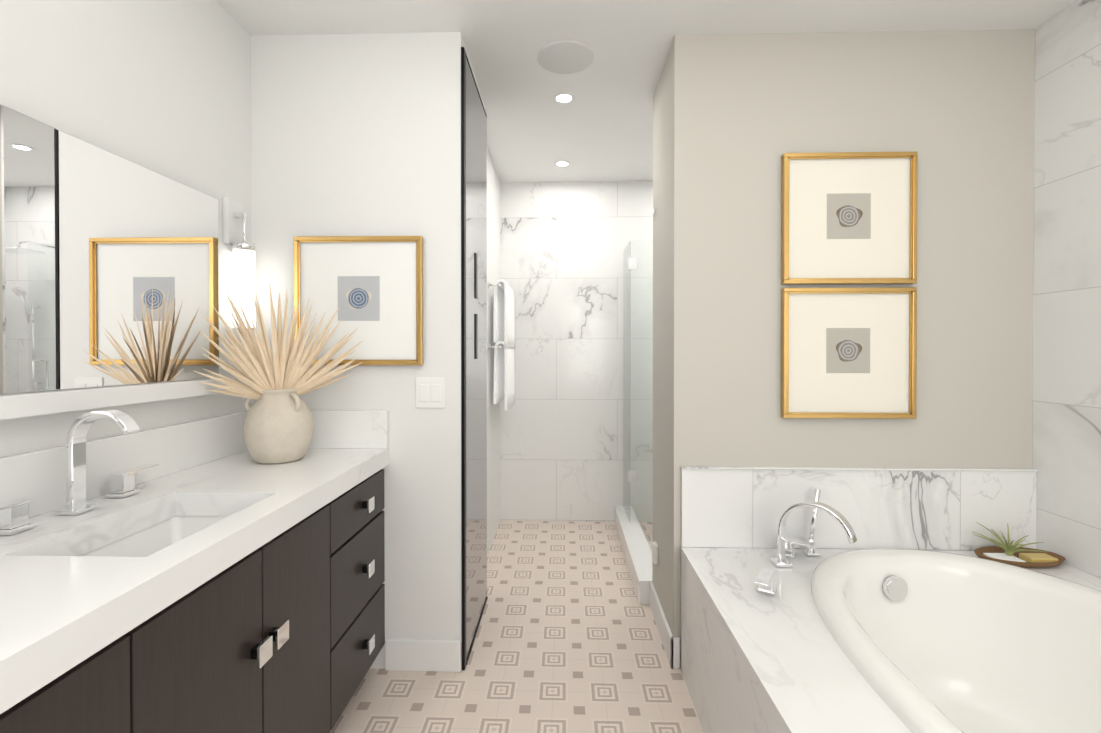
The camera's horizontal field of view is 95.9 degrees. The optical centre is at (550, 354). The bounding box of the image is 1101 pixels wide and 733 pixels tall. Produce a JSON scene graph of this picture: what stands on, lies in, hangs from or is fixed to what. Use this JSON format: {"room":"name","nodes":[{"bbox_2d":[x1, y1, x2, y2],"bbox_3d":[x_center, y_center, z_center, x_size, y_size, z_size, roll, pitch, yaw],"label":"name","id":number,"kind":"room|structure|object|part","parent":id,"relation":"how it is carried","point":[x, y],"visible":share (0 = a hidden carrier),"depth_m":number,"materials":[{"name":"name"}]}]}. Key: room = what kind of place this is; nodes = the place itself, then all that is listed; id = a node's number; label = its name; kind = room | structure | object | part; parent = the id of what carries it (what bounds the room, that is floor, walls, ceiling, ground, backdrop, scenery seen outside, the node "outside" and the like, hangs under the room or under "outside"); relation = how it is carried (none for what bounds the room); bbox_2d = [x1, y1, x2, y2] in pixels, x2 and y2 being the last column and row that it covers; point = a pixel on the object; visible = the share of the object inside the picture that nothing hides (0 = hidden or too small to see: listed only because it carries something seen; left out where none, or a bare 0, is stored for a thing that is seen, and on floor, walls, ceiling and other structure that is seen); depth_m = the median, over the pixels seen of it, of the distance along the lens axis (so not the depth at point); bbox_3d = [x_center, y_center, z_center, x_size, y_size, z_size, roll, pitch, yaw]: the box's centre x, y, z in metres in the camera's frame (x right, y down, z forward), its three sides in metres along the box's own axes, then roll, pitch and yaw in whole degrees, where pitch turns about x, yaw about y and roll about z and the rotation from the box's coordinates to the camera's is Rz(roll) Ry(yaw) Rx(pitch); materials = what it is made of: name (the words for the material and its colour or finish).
{"room":"bathroom","nodes":[
{"label":"bathroom","id":0,"kind":"room"},
{"bbox_2d":[0,0,251,456],"bbox_3d":[-1.293,0.003,0.182,0.100,2.520,3.850,0,0,2],"label":"wall","id":1,"kind":"structure","parent":0,"point":[162,87],"depth_m":1.48,"materials":[{"name":"white paint"}]},
{"bbox_2d":[0,104,229,420],"bbox_3d":[-1.206,-0.198,0.358,0.061,0.682,2.809,0,0,2],"label":"mirror","id":2,"kind":"object","parent":1,"relation":"attached to","point":[109,278],"visible":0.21,"depth_m":1.29,"materials":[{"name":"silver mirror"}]},
{"bbox_2d":[0,411,247,516],"bbox_3d":[-1.218,0.304,0.651,0.020,0.149,2.668,0,0,2],"label":"backsplash","id":3,"kind":"structure","parent":1,"relation":"attached to","point":[39,474],"depth_m":1.49,"materials":[{"name":"white stone"}]},
{"bbox_2d":[223,196,255,330],"bbox_3d":[-1.150,-0.335,1.856,0.090,0.487,0.090,0,0,2],"label":"sconce","id":4,"kind":"object","parent":1,"relation":"attached to","point":[234,227],"visible":0.88,"depth_m":1.83,"materials":[{"name":"white glass"}]},
{"bbox_2d":[251,32,466,669],"bbox_3d":[-0.771,-0.010,2.033,0.840,2.520,0.120,0,0,2],"label":"wall","id":5,"kind":"structure","parent":0,"point":[355,134],"depth_m":1.97,"materials":[{"name":"white paint"}]},
{"bbox_2d":[308,410,387,448],"bbox_3d":[-0.906,0.295,1.967,0.530,0.149,0.020,0,0,2],"label":"backsplash","id":6,"kind":"structure","parent":5,"relation":"attached to","point":[333,429],"depth_m":1.95,"materials":[{"name":"white stone"}]},
{"bbox_2d":[294,236,422,364],"bbox_3d":[-0.755,-0.211,1.956,0.505,0.505,0.028,0,0,2],"label":"framed picture","id":7,"kind":"object","parent":5,"relation":"attached to","point":[371,287],"visible":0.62,"depth_m":1.95,"materials":[{"name":"white paper"}]},
{"bbox_2d":[385,639,460,671],"bbox_3d":[-0.504,1.191,1.966,0.301,0.120,0.014,0,0,2],"label":"baseboard","id":8,"kind":"structure","parent":5,"relation":"attached to","point":[423,655],"depth_m":1.96,"materials":[{"name":"white wood"}]},
{"bbox_2d":[416,378,444,407],"bbox_3d":[-0.475,0.151,1.960,0.116,0.120,0.010,0,0,2],"label":"switch plate","id":9,"kind":"object","parent":5,"relation":"attached to","point":[430,392],"visible":1,"depth_m":1.96,"materials":[{"name":"white plastic"}]},
{"bbox_2d":[461,47,487,669],"bbox_3d":[-0.336,0.019,2.244,0.014,2.456,0.574,0,0,2],"label":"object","id":10,"kind":"structure","parent":5,"relation":"in","point":[474,322],"depth_m":2.16,"materials":[{"name":"black metal"}]},
{"bbox_2d":[467,53,484,108],"bbox_3d":[-0.403,-1.242,2.309,0.120,0.060,0.470,0,0,2],"label":"wall","id":11,"kind":"structure","parent":0,"point":[476,81],"depth_m":2.30,"materials":[{"name":"white paint"}]},
{"bbox_2d":[487,149,499,554],"bbox_3d":[-0.440,-0.017,3.129,0.100,2.520,1.150,0,0,2],"label":"wall","id":12,"kind":"structure","parent":0,"point":[493,409],"depth_m":3.30,"materials":[{"name":"white paint"}]},
{"bbox_2d":[488,279,514,409],"bbox_3d":[-0.322,-0.064,3.370,0.120,0.830,0.560,0,0,2],"label":"towel rail","id":13,"kind":"object","parent":12,"relation":"attached to","point":[504,346],"visible":1,"depth_m":3.24,"materials":[{"name":"silver metal"}]},
{"bbox_2d":[330,521,703,732],"bbox_3d":[0.320,1.287,1.006,3.280,0.060,5.570,0,0,2],"label":"floor","id":14,"kind":"structure","parent":0,"point":[568,639],"depth_m":2.00,"materials":[{"name":"tile"}]},
{"bbox_2d":[0,461,388,732],"bbox_3d":[-0.946,0.852,0.648,0.564,0.815,2.666,0,0,2],"label":"bathroom vanity","id":15,"kind":"object","parent":14,"relation":"on","point":[209,575],"depth_m":1.13,"materials":[{"name":"brown wood"}]},
{"bbox_2d":[0,449,387,704],"bbox_3d":[-0.953,0.411,0.644,0.550,0.065,2.668,0,0,2],"label":"countertop","id":16,"kind":"structure","parent":15,"relation":"on","point":[54,607],"depth_m":0.91,"materials":[{"name":"white stone"}]},
{"bbox_2d":[0,409,159,536],"bbox_3d":[-1.077,0.253,1.185,0.176,0.242,0.454,0,0,2],"label":"faucet","id":17,"kind":"object","parent":16,"relation":"on","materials":[{"name":"silver metal"}]},
{"bbox_2d":[68,509,235,552],"bbox_3d":[-0.886,0.502,1.139,0.288,0.147,0.428,0,0,2],"label":"sink","id":18,"kind":"object","parent":16,"relation":"in","point":[160,530],"depth_m":1.29,"materials":[{"name":"white ceramic"}]},
{"bbox_2d":[194,281,361,463],"bbox_3d":[-0.913,0.059,1.726,0.466,0.623,0.414,0,0,2],"label":"vase","id":19,"kind":"object","parent":16,"relation":"on","point":[278,427],"visible":1,"depth_m":1.70,"materials":[{"name":"ceramic"}]},
{"bbox_2d":[681,488,1100,732],"bbox_3d":[1.169,0.888,0.796,1.368,0.741,2.304,0,0,2],"label":"bathtub","id":20,"kind":"object","parent":14,"relation":"on","point":[784,636],"visible":1,"depth_m":1.61,"materials":[{"name":"ceramic"}]},
{"bbox_2d":[972,522,1064,567],"bbox_3d":[1.730,0.705,1.859,0.300,0.116,0.205,0,0,2],"label":"tray","id":21,"kind":"object","parent":20,"relation":"on","point":[1008,552],"visible":1,"depth_m":1.83,"materials":[{"name":"brown wood"}]},
{"bbox_2d":[500,181,652,521],"bbox_3d":[0.682,-0.021,3.723,2.510,2.520,0.100,0,0,2],"label":"wall","id":22,"kind":"structure","parent":0,"point":[563,245],"depth_m":3.69,"materials":[{"name":"stone"}]},
{"bbox_2d":[216,0,1075,181],"bbox_3d":[0.320,-1.293,0.988,3.280,0.060,5.570,0,0,2],"label":"ceiling","id":23,"kind":"structure","parent":0,"point":[599,127],"depth_m":1.95,"materials":[{"name":"paint"}]},
{"bbox_2d":[554,161,570,166],"bbox_3d":[0.080,-1.275,3.321,0.110,0.005,0.110,0,0,2],"label":"recessed light","id":24,"kind":"object","parent":23,"relation":"in","point":[562,163],"visible":1,"depth_m":3.31,"materials":[{"name":"white"}]},
{"bbox_2d":[553,93,574,103],"bbox_3d":[0.067,-1.269,2.461,0.110,0.005,0.110,0,0,2],"label":"recessed light","id":25,"kind":"object","parent":23,"relation":"in","point":[563,98],"visible":1,"depth_m":2.46,"materials":[{"name":"white"}]},
{"bbox_2d":[537,40,593,73],"bbox_3d":[0.064,-1.267,2.125,0.242,0.006,0.242,0,0,2],"label":"ceiling speaker","id":26,"kind":"object","parent":23,"relation":"attached to","point":[565,57],"visible":1,"depth_m":2.11,"materials":[{"name":"white plastic"}]},
{"bbox_2d":[652,29,1034,666],"bbox_3d":[1.197,-0.011,2.192,1.395,2.520,0.516,0,0,2],"label":"wall","id":27,"kind":"structure","parent":0,"point":[736,117],"depth_m":1.95,"materials":[{"name":"beige paint"}]},
{"bbox_2d":[615,506,679,668],"bbox_3d":[0.517,1.185,2.830,0.130,0.120,1.708,0,0,2],"label":"baseboard","id":28,"kind":"structure","parent":27,"relation":"attached to","point":[637,550],"depth_m":2.62,"materials":[{"name":"stone"}]},
{"bbox_2d":[623,240,652,521],"bbox_3d":[0.931,0.180,3.455,0.817,1.879,0.420,0,0,2],"label":"glass","id":29,"kind":"object","parent":28,"relation":"on","point":[629,473],"visible":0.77,"depth_m":3.41,"materials":[{"name":"clear glass"}]},
{"bbox_2d":[652,542,657,563],"bbox_3d":[0.492,0.933,2.339,0.022,0.090,0.050,0,0,2],"label":"electrical outlet","id":30,"kind":"object","parent":27,"relation":"attached to","point":[654,552],"visible":1,"depth_m":2.31,"materials":[{"name":"white plastic"}]},
{"bbox_3d":[1.167,-0.006,1.949,0.510,0.510,0.028,0,0,2],"label":"picture by the tub","id":31,"kind":"part","parent":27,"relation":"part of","materials":[{"name":"white paper"}]},
{"bbox_3d":[1.167,-0.532,1.945,0.510,0.510,0.028,0,0,2],"label":"picture by the tub","id":32,"kind":"part","parent":27,"relation":"part of","materials":[{"name":"white paper"}]},
{"bbox_2d":[681,466,1037,549],"bbox_3d":[1.202,0.603,1.954,1.368,0.317,0.026,0,0,2],"label":"backsplash","id":33,"kind":"structure","parent":27,"relation":"attached to","point":[875,507],"depth_m":1.95,"materials":[{"name":"stone"}]},
{"bbox_2d":[1032,0,1100,577],"bbox_3d":[1.910,-0.003,0.952,0.100,2.520,5.570,0,0,2],"label":"wall","id":34,"kind":"structure","parent":0,"point":[1066,444],"depth_m":1.81,"materials":[{"name":"stone"}]}
]}

